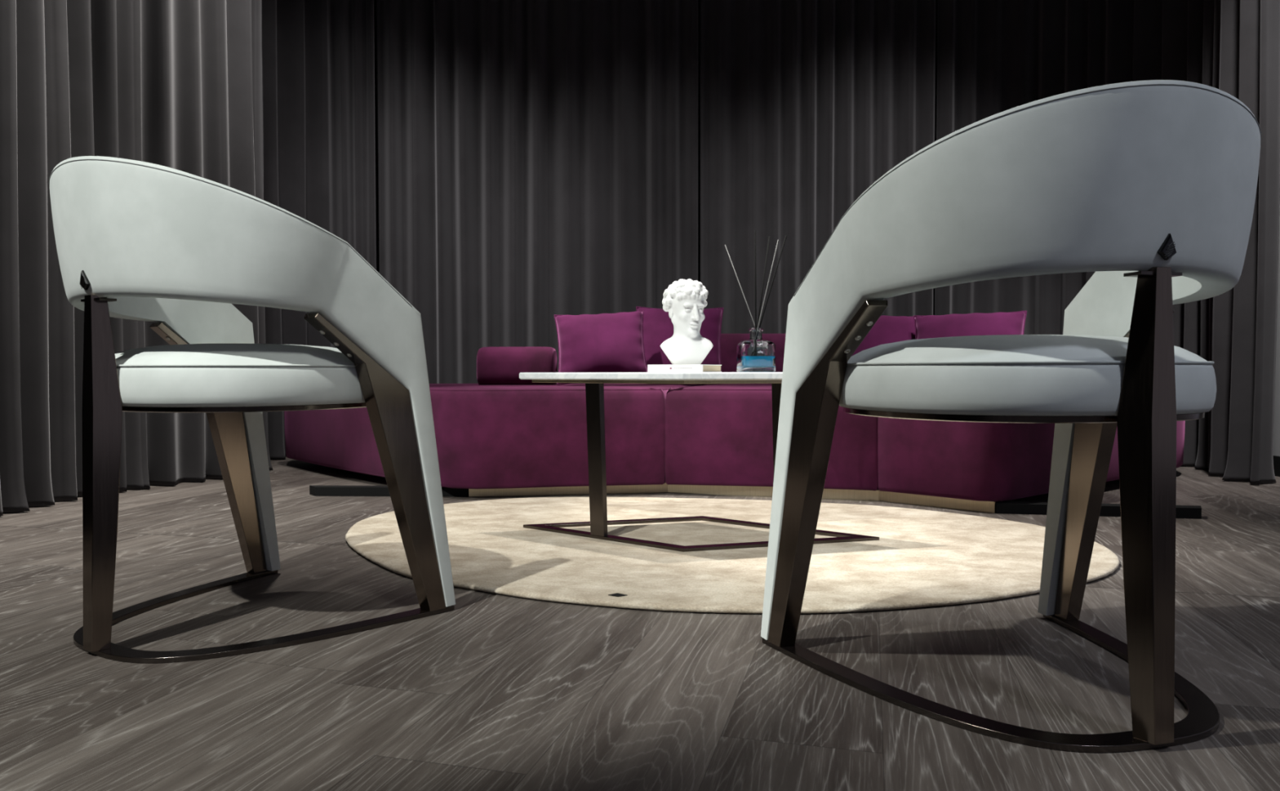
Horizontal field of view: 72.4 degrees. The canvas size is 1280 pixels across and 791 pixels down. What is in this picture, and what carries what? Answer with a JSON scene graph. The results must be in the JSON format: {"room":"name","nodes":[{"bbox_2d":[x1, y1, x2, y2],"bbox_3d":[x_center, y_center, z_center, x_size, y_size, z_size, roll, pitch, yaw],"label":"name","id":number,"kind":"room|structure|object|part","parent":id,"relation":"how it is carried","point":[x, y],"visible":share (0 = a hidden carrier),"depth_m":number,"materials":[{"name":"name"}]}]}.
{"room":"living room","nodes":[
{"label":"living room","id":0,"kind":"room"},
{"bbox_2d":[0,456,1279,790],"bbox_3d":[0.001,0.456,0.863,9.000,0.060,8.700,0,2,0],"label":"floor","id":1,"kind":"structure","parent":0,"point":[492,691],"depth_m":1.27,"materials":[{"name":"grey wood"}]},
{"bbox_2d":[0,0,376,515],"bbox_3d":[-1.931,-1.590,3.290,0.444,3.897,3.144,0,2,10],"label":"curtain","id":2,"kind":"object","parent":1,"relation":"on","point":[271,101],"visible":0.52,"depth_m":3.40,"materials":[{"name":"grey fabric"}]},
{"bbox_2d":[48,155,455,662],"bbox_3d":[-0.740,0.014,1.584,0.594,0.786,0.529,1,2,33],"label":"armchair","id":3,"kind":"object","parent":1,"relation":"on","point":[174,249],"visible":1,"depth_m":1.39,"materials":[{"name":"grey leather"}]},
{"bbox_3d":[-0.863,-0.152,1.393,0.060,0.004,0.026,1,2,33],"label":"plate","id":4,"kind":"part","parent":3,"relation":"part of","materials":[{"name":"black metal"}]},
{"bbox_3d":[-0.865,0.122,1.396,0.067,0.564,0.044,1,2,33],"label":"leg","id":5,"kind":"part","parent":3,"relation":"part of","materials":[{"name":"brown metal"}]},
{"bbox_3d":[-0.891,0.123,1.823,0.038,0.538,0.257,1,2,25],"label":"leg","id":6,"kind":"part","parent":3,"relation":"part of","materials":[{"name":"brown metal"}]},
{"bbox_2d":[115,343,364,407],"bbox_3d":[-0.725,-0.041,1.605,0.487,0.106,0.474,1,2,33],"label":"seat cushion","id":7,"kind":"object","parent":3,"relation":"on","point":[174,375],"depth_m":1.39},
{"bbox_3d":[-0.725,0.016,1.607,0.463,0.008,0.450,1,2,33],"label":"seat frame","id":8,"kind":"part","parent":3,"relation":"part of","materials":[{"name":"brown metal"}]},
{"bbox_3d":[-0.463,0.131,1.541,0.038,0.538,0.257,1,2,42],"label":"leg","id":9,"kind":"part","parent":3,"relation":"part of","materials":[{"name":"brown metal"}]},
{"bbox_2d":[376,0,697,383],"bbox_3d":[-0.564,-1.635,4.828,1.767,3.897,0.184,0,2,0],"label":"curtain","id":10,"kind":"object","parent":1,"relation":"on","point":[538,159],"visible":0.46,"depth_m":4.84,"materials":[{"name":"grey fabric"}]},
{"bbox_2d":[345,497,1119,613],"bbox_3d":[0.174,0.378,2.334,2.005,0.013,1.450,0,2,0],"label":"rug","id":11,"kind":"object","parent":1,"relation":"on","point":[920,557],"visible":0.8,"depth_m":2.08,"materials":[{"name":"beige carpet"}]},
{"bbox_2d":[519,372,879,551],"bbox_3d":[0.144,0.155,2.345,0.883,0.434,0.438,1,2,38],"label":"coffee table","id":12,"kind":"object","parent":11,"relation":"on","point":[594,385],"visible":0.84,"depth_m":2.27,"materials":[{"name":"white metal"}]},
{"bbox_3d":[-0.114,0.167,2.280,0.059,0.399,0.020,1,2,38],"label":"leg","id":13,"kind":"part","parent":12,"relation":"part of","materials":[{"name":"black metal"}]},
{"bbox_3d":[0.145,-0.039,2.342,0.817,0.008,0.400,1,2,37],"label":"frame","id":14,"kind":"part","parent":12,"relation":"part of","materials":[{"name":"black metal"}]},
{"bbox_2d":[647,364,721,372],"bbox_3d":[0.120,-0.071,2.313,0.152,0.020,0.150,1,2,24],"label":"book","id":15,"kind":"object","parent":12,"relation":"on","point":[695,367],"visible":0.98,"depth_m":2.25,"materials":[{"name":"beige paper"}]},
{"bbox_2d":[660,279,713,364],"bbox_3d":[0.121,-0.194,2.294,0.132,0.225,0.120,1,2,36],"label":"bust","id":16,"kind":"object","parent":15,"relation":"on","point":[685,301],"visible":0.98,"depth_m":2.25,"materials":[{"name":"white paint"}]},
{"bbox_3d":[0.146,0.368,2.353,0.865,0.008,0.429,1,2,38],"label":"frame","id":17,"kind":"part","parent":12,"relation":"part of","materials":[{"name":"black metal"}]},
{"bbox_2d":[736,328,775,372],"bbox_3d":[0.309,-0.121,2.333,0.093,0.117,0.093,0,2,-7],"label":"reed diffuser","id":18,"kind":"object","parent":12,"relation":"on","point":[755,354],"visible":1,"depth_m":2.29,"materials":[{"name":"clear glass"}]},
{"bbox_2d":[724,244,755,326],"bbox_3d":[0.287,-0.242,2.341,0.124,0.328,0.002,0,2,18],"label":"reed","id":19,"kind":"object","parent":18,"relation":"on","point":[725,245],"visible":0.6,"depth_m":2.34,"materials":[{"name":"black wood"}]},
{"bbox_2d":[754,230,756,328],"bbox_3d":[0.307,-0.257,2.321,0.004,0.358,0.020,0,2,18],"label":"reed","id":20,"kind":"object","parent":18,"relation":"in","point":[755,282],"visible":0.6,"depth_m":2.32,"materials":[{"name":"black wood"}]},
{"bbox_2d":[756,235,770,328],"bbox_3d":[0.325,-0.255,2.348,0.004,0.353,0.079,1,2,45],"label":"reed","id":21,"kind":"object","parent":18,"relation":"in","point":[766,255],"visible":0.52,"depth_m":2.35,"materials":[{"name":"black wood"}]},
{"bbox_2d":[757,240,778,328],"bbox_3d":[0.327,-0.244,2.316,0.083,0.332,0.003,1,2,24],"label":"reed","id":22,"kind":"object","parent":18,"relation":"on","point":[778,240],"visible":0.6,"depth_m":2.31,"materials":[{"name":"black wood"}]},
{"bbox_2d":[758,235,786,328],"bbox_3d":[0.339,-0.253,2.333,0.108,0.350,0.004,0,2,-7],"label":"reed","id":23,"kind":"object","parent":18,"relation":"on","point":[785,237],"visible":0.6,"depth_m":2.33,"materials":[{"name":"black wood"}]},
{"bbox_3d":[0.392,0.162,2.415,0.056,0.399,0.019,1,2,38],"label":"leg","id":24,"kind":"part","parent":12,"relation":"part of","materials":[{"name":"black metal"}]},
{"bbox_2d":[284,333,1201,519],"bbox_3d":[0.270,0.029,3.763,4.101,0.632,1.718,0,2,10],"label":"sofa","id":25,"kind":"object","parent":1,"relation":"on","point":[502,434],"visible":0.49,"depth_m":3.11,"materials":[{"name":"fabric"}]},
{"bbox_3d":[-0.670,0.133,3.798,2.109,0.352,1.498,0,2,0],"label":"seat","id":26,"kind":"part","parent":25,"relation":"part of","materials":[{"name":"fabric"}]},
{"bbox_3d":[-0.556,-0.128,3.974,0.345,0.187,0.205,0,2,0],"label":"backrest","id":27,"kind":"part","parent":25,"relation":"part of","materials":[{"name":"fabric"}]},
{"bbox_2d":[554,310,647,385],"bbox_3d":[-0.165,-0.207,3.729,0.397,0.322,0.206,0,2,-7],"label":"cushion","id":28,"kind":"object","parent":25,"relation":"on","point":[602,342],"visible":0.79,"depth_m":3.67,"materials":[{"name":"fabric"}]},
{"bbox_2d":[635,306,723,371],"bbox_3d":[0.174,-0.233,3.932,0.403,0.346,0.189,0,2,5],"label":"cushion","id":29,"kind":"object","parent":25,"relation":"on","point":[658,326],"visible":0.38,"depth_m":3.89,"materials":[{"name":"fabric"}]},
{"bbox_3d":[0.760,-0.173,4.251,1.501,0.258,0.231,0,2,0],"label":"backrest","id":30,"kind":"part","parent":25,"relation":"part of","materials":[{"name":"fabric"}]},
{"bbox_3d":[0.456,0.132,3.770,0.736,0.352,1.552,0,2,0],"label":"seat","id":31,"kind":"part","parent":25,"relation":"part of","materials":[{"name":"fabric"}]},
{"bbox_2d":[852,315,915,355],"bbox_3d":[1.089,-0.212,3.902,0.416,0.342,0.180,0,2,10],"label":"cushion","id":32,"kind":"object","parent":25,"relation":"on","point":[887,329],"visible":0.19,"depth_m":3.86,"materials":[{"name":"fabric"}]},
{"bbox_2d":[913,310,1026,339],"bbox_3d":[1.376,-0.202,3.663,0.455,0.305,0.207,1,2,23],"label":"cushion","id":33,"kind":"object","parent":25,"relation":"on","point":[927,326],"visible":0.44,"depth_m":3.64,"materials":[{"name":"fabric"}]},
{"bbox_3d":[1.547,0.134,3.637,1.618,0.352,1.795,0,2,0],"label":"seat","id":34,"kind":"part","parent":25,"relation":"part of","materials":[{"name":"fabric"}]},
{"bbox_2d":[700,0,935,333],"bbox_3d":[0.983,-1.637,4.836,1.300,3.897,0.143,0,2,0],"label":"curtain","id":35,"kind":"object","parent":1,"relation":"on","point":[806,104],"visible":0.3,"depth_m":4.83,"materials":[{"name":"grey fabric"}]},
{"bbox_2d":[760,80,1261,752],"bbox_3d":[0.554,0.021,1.264,0.594,0.786,0.529,-1,2,-15],"label":"armchair","id":36,"kind":"object","parent":1,"relation":"on","point":[1148,188],"visible":1,"depth_m":1.05,"materials":[{"name":"grey leather"}]},
{"bbox_3d":[0.277,0.136,1.309,0.038,0.538,0.257,-1,2,-24],"label":"leg","id":37,"kind":"part","parent":36,"relation":"part of","materials":[{"name":"brown metal"}]},
{"bbox_3d":[0.547,0.023,1.290,0.463,0.008,0.450,-1,2,-15],"label":"seat frame","id":38,"kind":"part","parent":36,"relation":"part of","materials":[{"name":"brown metal"}]},
{"bbox_2d":[839,334,1216,416],"bbox_3d":[0.547,-0.034,1.289,0.487,0.106,0.474,-1,2,-15],"label":"seat cushion","id":39,"kind":"object","parent":36,"relation":"on","point":[996,375],"depth_m":1.09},
{"bbox_3d":[0.772,0.131,1.444,0.038,0.538,0.257,0,2,-7],"label":"leg","id":40,"kind":"part","parent":36,"relation":"part of","materials":[{"name":"brown metal"}]},
{"bbox_3d":[0.614,0.130,1.046,0.067,0.564,0.044,-1,2,-15],"label":"leg","id":41,"kind":"part","parent":36,"relation":"part of","materials":[{"name":"brown metal"}]},
{"bbox_3d":[0.613,-0.144,1.044,0.060,0.004,0.026,-1,2,-15],"label":"plate","id":42,"kind":"part","parent":36,"relation":"part of","materials":[{"name":"black metal"}]},
{"bbox_2d":[934,0,1279,484],"bbox_3d":[2.305,-1.623,4.243,0.641,3.897,1.693,-1,2,-27],"label":"curtain","id":43,"kind":"object","parent":1,"relation":"on","point":[994,56],"visible":0.33,"depth_m":4.18,"materials":[{"name":"grey fabric"}]},
{"bbox_2d":[373,0,937,315],"bbox_3d":[0.247,-1.691,5.045,5.700,4.000,0.080,0,2,0],"label":"wall","id":44,"kind":"structure","parent":0,"point":[375,1],"depth_m":5.01,"materials":[{"name":"paint"}]},
{"bbox_2d":[1273,206,1279,456],"bbox_3d":[2.757,-1.654,3.581,0.080,4.000,2.850,0,2,0],"label":"wall","id":45,"kind":"structure","parent":0,"point":[1277,387],"depth_m":3.72,"materials":[{"name":"grey paint"}]},
{"bbox_2d":[1273,455,1279,476],"bbox_3d":[2.713,0.303,3.635,0.015,0.085,2.850,0,2,0],"label":"baseboard","id":46,"kind":"structure","parent":45,"relation":"attached to","point":[1276,459],"depth_m":3.71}
]}

